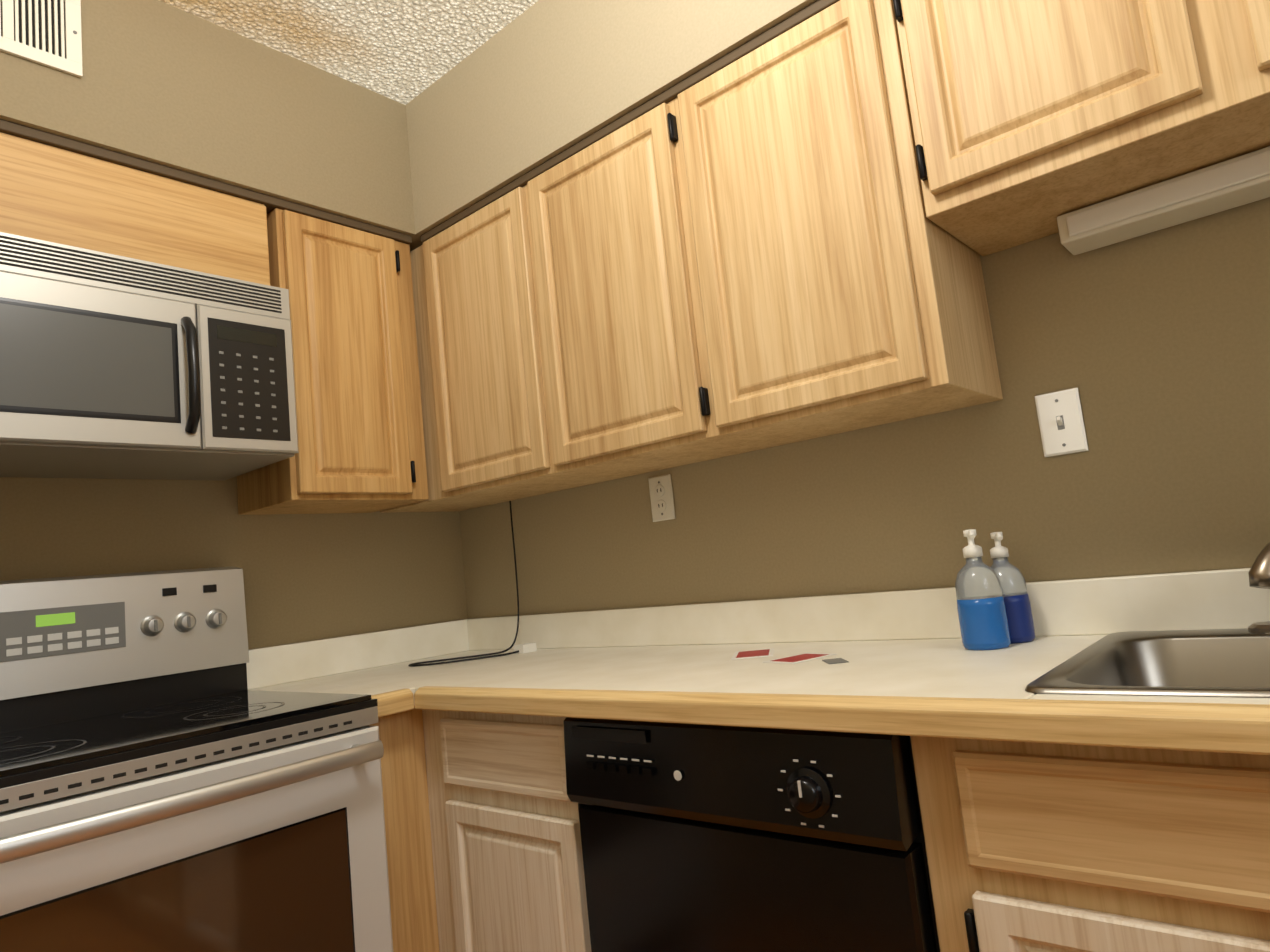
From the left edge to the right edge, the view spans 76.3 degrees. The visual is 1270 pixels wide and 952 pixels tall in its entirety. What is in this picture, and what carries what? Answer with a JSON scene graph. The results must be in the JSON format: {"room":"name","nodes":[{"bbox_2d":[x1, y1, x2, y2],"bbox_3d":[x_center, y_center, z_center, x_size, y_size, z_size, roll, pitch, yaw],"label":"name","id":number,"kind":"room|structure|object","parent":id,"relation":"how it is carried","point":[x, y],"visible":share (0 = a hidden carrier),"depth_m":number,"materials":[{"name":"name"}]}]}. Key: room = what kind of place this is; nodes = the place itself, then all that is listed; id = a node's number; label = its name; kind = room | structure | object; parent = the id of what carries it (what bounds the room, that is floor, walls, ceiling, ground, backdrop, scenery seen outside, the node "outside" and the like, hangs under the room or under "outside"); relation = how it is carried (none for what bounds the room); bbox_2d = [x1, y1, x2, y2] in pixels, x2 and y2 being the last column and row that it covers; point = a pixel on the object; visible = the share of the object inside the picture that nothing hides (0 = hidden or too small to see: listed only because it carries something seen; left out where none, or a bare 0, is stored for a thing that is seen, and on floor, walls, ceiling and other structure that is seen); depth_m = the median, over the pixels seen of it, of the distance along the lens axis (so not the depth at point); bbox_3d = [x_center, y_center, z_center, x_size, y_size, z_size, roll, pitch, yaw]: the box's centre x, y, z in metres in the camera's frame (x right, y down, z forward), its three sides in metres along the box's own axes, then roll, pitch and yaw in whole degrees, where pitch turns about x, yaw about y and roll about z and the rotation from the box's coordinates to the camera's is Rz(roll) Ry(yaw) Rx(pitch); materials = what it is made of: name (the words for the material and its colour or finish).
{"room":"kitchen","nodes":[
{"label":"kitchen","id":0,"kind":"room"},
{"bbox_2d":[0,0,422,251],"bbox_3d":[-1.169,-0.880,1.996,0.326,0.398,1.860,-12,-9,40],"label":"soffit","id":1,"kind":"structure","parent":0,"point":[163,83],"depth_m":1.95,"materials":[{"name":"paint"}]},
{"bbox_2d":[0,0,82,77],"bbox_3d":[-1.268,-0.944,1.624,0.016,0.190,0.265,-12,-9,40],"label":"air vent register","id":2,"kind":"object","parent":1,"relation":"attached to","point":[47,33],"visible":1,"depth_m":1.68,"materials":[{"name":"white metal"}]},
{"bbox_2d":[0,476,467,649],"bbox_3d":[-1.218,0.209,2.009,0.100,2.535,2.060,-12,-9,40],"label":"wall","id":3,"kind":"structure","parent":0,"point":[310,577],"depth_m":2.16,"materials":[{"name":"paint"}]},
{"bbox_2d":[0,119,279,287],"bbox_3d":[-1.273,-0.552,1.800,0.314,0.270,0.782,-12,-9,40],"label":"upper cabinet","id":4,"kind":"object","parent":3,"relation":"attached to","point":[54,188],"depth_m":1.77,"materials":[{"name":"beige wood"}]},
{"bbox_2d":[0,232,298,480],"bbox_3d":[-1.187,-0.228,1.718,0.448,0.400,0.775,-12,-9,40],"label":"microwave","id":5,"kind":"object","parent":4,"relation":"attached to","point":[112,366],"visible":1,"depth_m":1.66,"materials":[{"name":"silver metal"}]},
{"bbox_2d":[237,198,428,514],"bbox_3d":[-0.846,-0.295,2.237,0.317,0.766,0.393,-12,-9,40],"label":"upper cabinet","id":6,"kind":"object","parent":3,"relation":"attached to","point":[346,283],"depth_m":2.12,"materials":[{"name":"beige wood"}]},
{"bbox_2d":[380,249,492,512],"bbox_3d":[-0.600,-0.290,2.505,0.343,0.766,0.317,-12,-9,40],"label":"upper cabinet","id":7,"kind":"object","parent":3,"relation":"attached to","point":[422,506],"depth_m":2.36,"materials":[{"name":"brown wood"}]},
{"bbox_2d":[160,0,538,104],"bbox_3d":[0.262,-1.424,0.783,4.400,0.100,2.060,-12,-9,40],"label":"ceiling","id":8,"kind":"structure","parent":0,"point":[404,52],"depth_m":2.05,"materials":[{"name":"beige paint"}]},
{"bbox_2d":[406,0,817,235],"bbox_3d":[0.909,-1.187,1.232,3.874,0.398,0.326,-12,-9,40],"label":"soffit","id":9,"kind":"structure","parent":0,"point":[537,83],"depth_m":1.97,"materials":[{"name":"paint"}]},
{"bbox_2d":[459,197,1269,618],"bbox_3d":[1.036,-0.102,1.374,4.200,2.535,0.100,-12,-9,40],"label":"wall","id":10,"kind":"structure","parent":0,"point":[1153,347],"depth_m":1.56,"materials":[{"name":"paint"}]},
{"bbox_2d":[416,180,609,503],"bbox_3d":[-0.307,-0.350,2.255,0.436,0.766,0.317,-12,-9,40],"label":"upper cabinet","id":11,"kind":"object","parent":10,"relation":"attached to","point":[470,277],"depth_m":2.15,"materials":[{"name":"brown wood"}]},
{"bbox_2d":[515,94,764,479],"bbox_3d":[0.036,-0.420,1.963,0.476,0.766,0.317,-12,-9,40],"label":"upper cabinet","id":12,"kind":"object","parent":10,"relation":"attached to","point":[612,392],"depth_m":1.85,"materials":[{"name":"brown wood"}]},
{"bbox_2d":[648,474,674,521],"bbox_3d":[0.068,0.058,2.125,0.074,0.118,0.010,-12,-9,40],"label":"electrical outlet plate","id":13,"kind":"object","parent":10,"relation":"attached to","point":[661,498],"visible":1,"depth_m":2.12,"materials":[{"name":"white plastic"}]},
{"bbox_2d":[660,0,1002,447],"bbox_3d":[0.395,-0.493,1.656,0.480,0.766,0.317,-12,-9,40],"label":"upper cabinet","id":14,"kind":"object","parent":10,"relation":"attached to","point":[792,228],"depth_m":1.52,"materials":[{"name":"brown wood"}]},
{"bbox_2d":[1035,388,1088,456],"bbox_3d":[0.791,-0.099,1.504,0.074,0.118,0.017,-12,-9,40],"label":"switch plate","id":15,"kind":"object","parent":10,"relation":"attached to","point":[1061,422],"visible":1,"depth_m":1.50,"materials":[{"name":"white plastic"}]},
{"bbox_2d":[892,0,1235,255],"bbox_3d":[0.726,-0.708,1.378,0.432,0.476,0.317,-12,-9,40],"label":"upper cabinet","id":16,"kind":"object","parent":10,"relation":"attached to","point":[1026,114],"depth_m":1.27,"materials":[{"name":"brown wood"}]},
{"bbox_2d":[1200,0,1269,156],"bbox_3d":[1.054,-0.775,1.099,0.439,0.476,0.317,-12,-9,40],"label":"upper cabinet","id":17,"kind":"object","parent":10,"relation":"attached to","point":[1238,31],"depth_m":1.11,"materials":[{"name":"brown wood"}]},
{"bbox_2d":[1057,146,1269,254],"bbox_3d":[0.973,-0.473,1.291,0.525,0.052,0.100,-12,-9,40],"label":"under-cabinet light","id":18,"kind":"object","parent":17,"relation":"attached to","point":[1224,186],"visible":1,"depth_m":1.33,"materials":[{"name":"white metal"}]},
{"bbox_3d":[0.535,1.179,0.479,4.400,0.100,2.060,-12,-9,40],"label":"floor","id":19,"kind":"structure","parent":0,"visible":0},
{"bbox_2d":[0,566,392,951],"bbox_3d":[-0.952,0.779,1.482,0.740,1.232,0.769,-12,-9,40],"label":"range","id":20,"kind":"object","parent":19,"relation":"on","point":[170,781],"visible":1,"depth_m":1.44,"materials":[{"name":"silver metal"}]},
{"bbox_2d":[370,706,590,951],"bbox_3d":[-0.329,0.950,1.952,1.077,0.872,0.754,-12,-9,40],"label":"base cabinet","id":21,"kind":"object","parent":19,"relation":"on","point":[483,836],"visible":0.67,"depth_m":1.63,"materials":[{"name":"beige wood"}]},
{"bbox_2d":[563,717,939,951],"bbox_3d":[0.336,0.821,1.423,0.620,0.868,0.641,-12,-9,40],"label":"dishwasher","id":22,"kind":"object","parent":19,"relation":"on","point":[704,838],"visible":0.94,"depth_m":1.20,"materials":[{"name":"black"}]},
{"bbox_2d":[910,736,1269,951],"bbox_3d":[1.231,0.641,0.710,1.684,0.872,0.618,-12,-9,40],"label":"base cabinet","id":23,"kind":"object","parent":19,"relation":"on","point":[1039,847],"visible":0.79,"depth_m":0.92,"materials":[{"name":"brown wood"}]},
{"bbox_2d":[246,568,1269,754],"bbox_3d":[0.490,0.270,1.266,3.397,0.143,0.754,-12,-9,40],"label":"countertop","id":24,"kind":"structure","parent":23,"relation":"on","point":[913,666],"depth_m":1.45,"materials":[{"name":"laminate"}]},
{"bbox_2d":[408,501,536,666],"bbox_3d":[-0.483,0.296,2.320,0.348,0.450,0.136,-3,-7,-25],"label":"cord","id":25,"kind":"object","parent":24,"relation":"on","point":[524,648],"visible":0.98,"depth_m":2.31,"materials":[{"name":"black"}]},
{"bbox_2d":[731,648,848,663],"bbox_3d":[0.306,0.357,1.609,0.347,0.002,0.222,-12,-9,40],"label":"card","id":26,"kind":"object","parent":24,"relation":"on","point":[798,658],"visible":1,"depth_m":1.57,"materials":[{"name":"red paper"}]},
{"bbox_2d":[955,529,1010,649],"bbox_3d":[0.614,0.200,1.446,0.080,0.210,0.080,-12,-9,40],"label":"soap bottle","id":27,"kind":"object","parent":24,"relation":"on","point":[982,615],"visible":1,"depth_m":1.41,"materials":[{"name":"blue plastic"}]},
{"bbox_2d":[990,532,1034,643],"bbox_3d":[0.681,0.203,1.490,0.077,0.201,0.077,-12,-9,40],"label":"dish soap bottle","id":28,"kind":"object","parent":24,"relation":"on","point":[1017,602],"visible":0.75,"depth_m":1.45,"materials":[{"name":"blue plastic"}]},
{"bbox_2d":[1025,628,1269,696],"bbox_3d":[0.918,0.308,0.989,0.670,0.184,0.558,-12,-9,40],"label":"sink","id":29,"kind":"object","parent":24,"relation":"in","point":[1222,662],"visible":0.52,"depth_m":1.24,"materials":[{"name":"silver metal"}]},
{"bbox_2d":[1248,542,1269,632],"bbox_3d":[1.013,0.104,1.164,0.250,0.239,0.146,-12,-9,40],"label":"faucet","id":30,"kind":"object","parent":24,"relation":"on","point":[1259,574],"visible":1,"depth_m":1.18,"materials":[{"name":"silver metal"}]}
]}

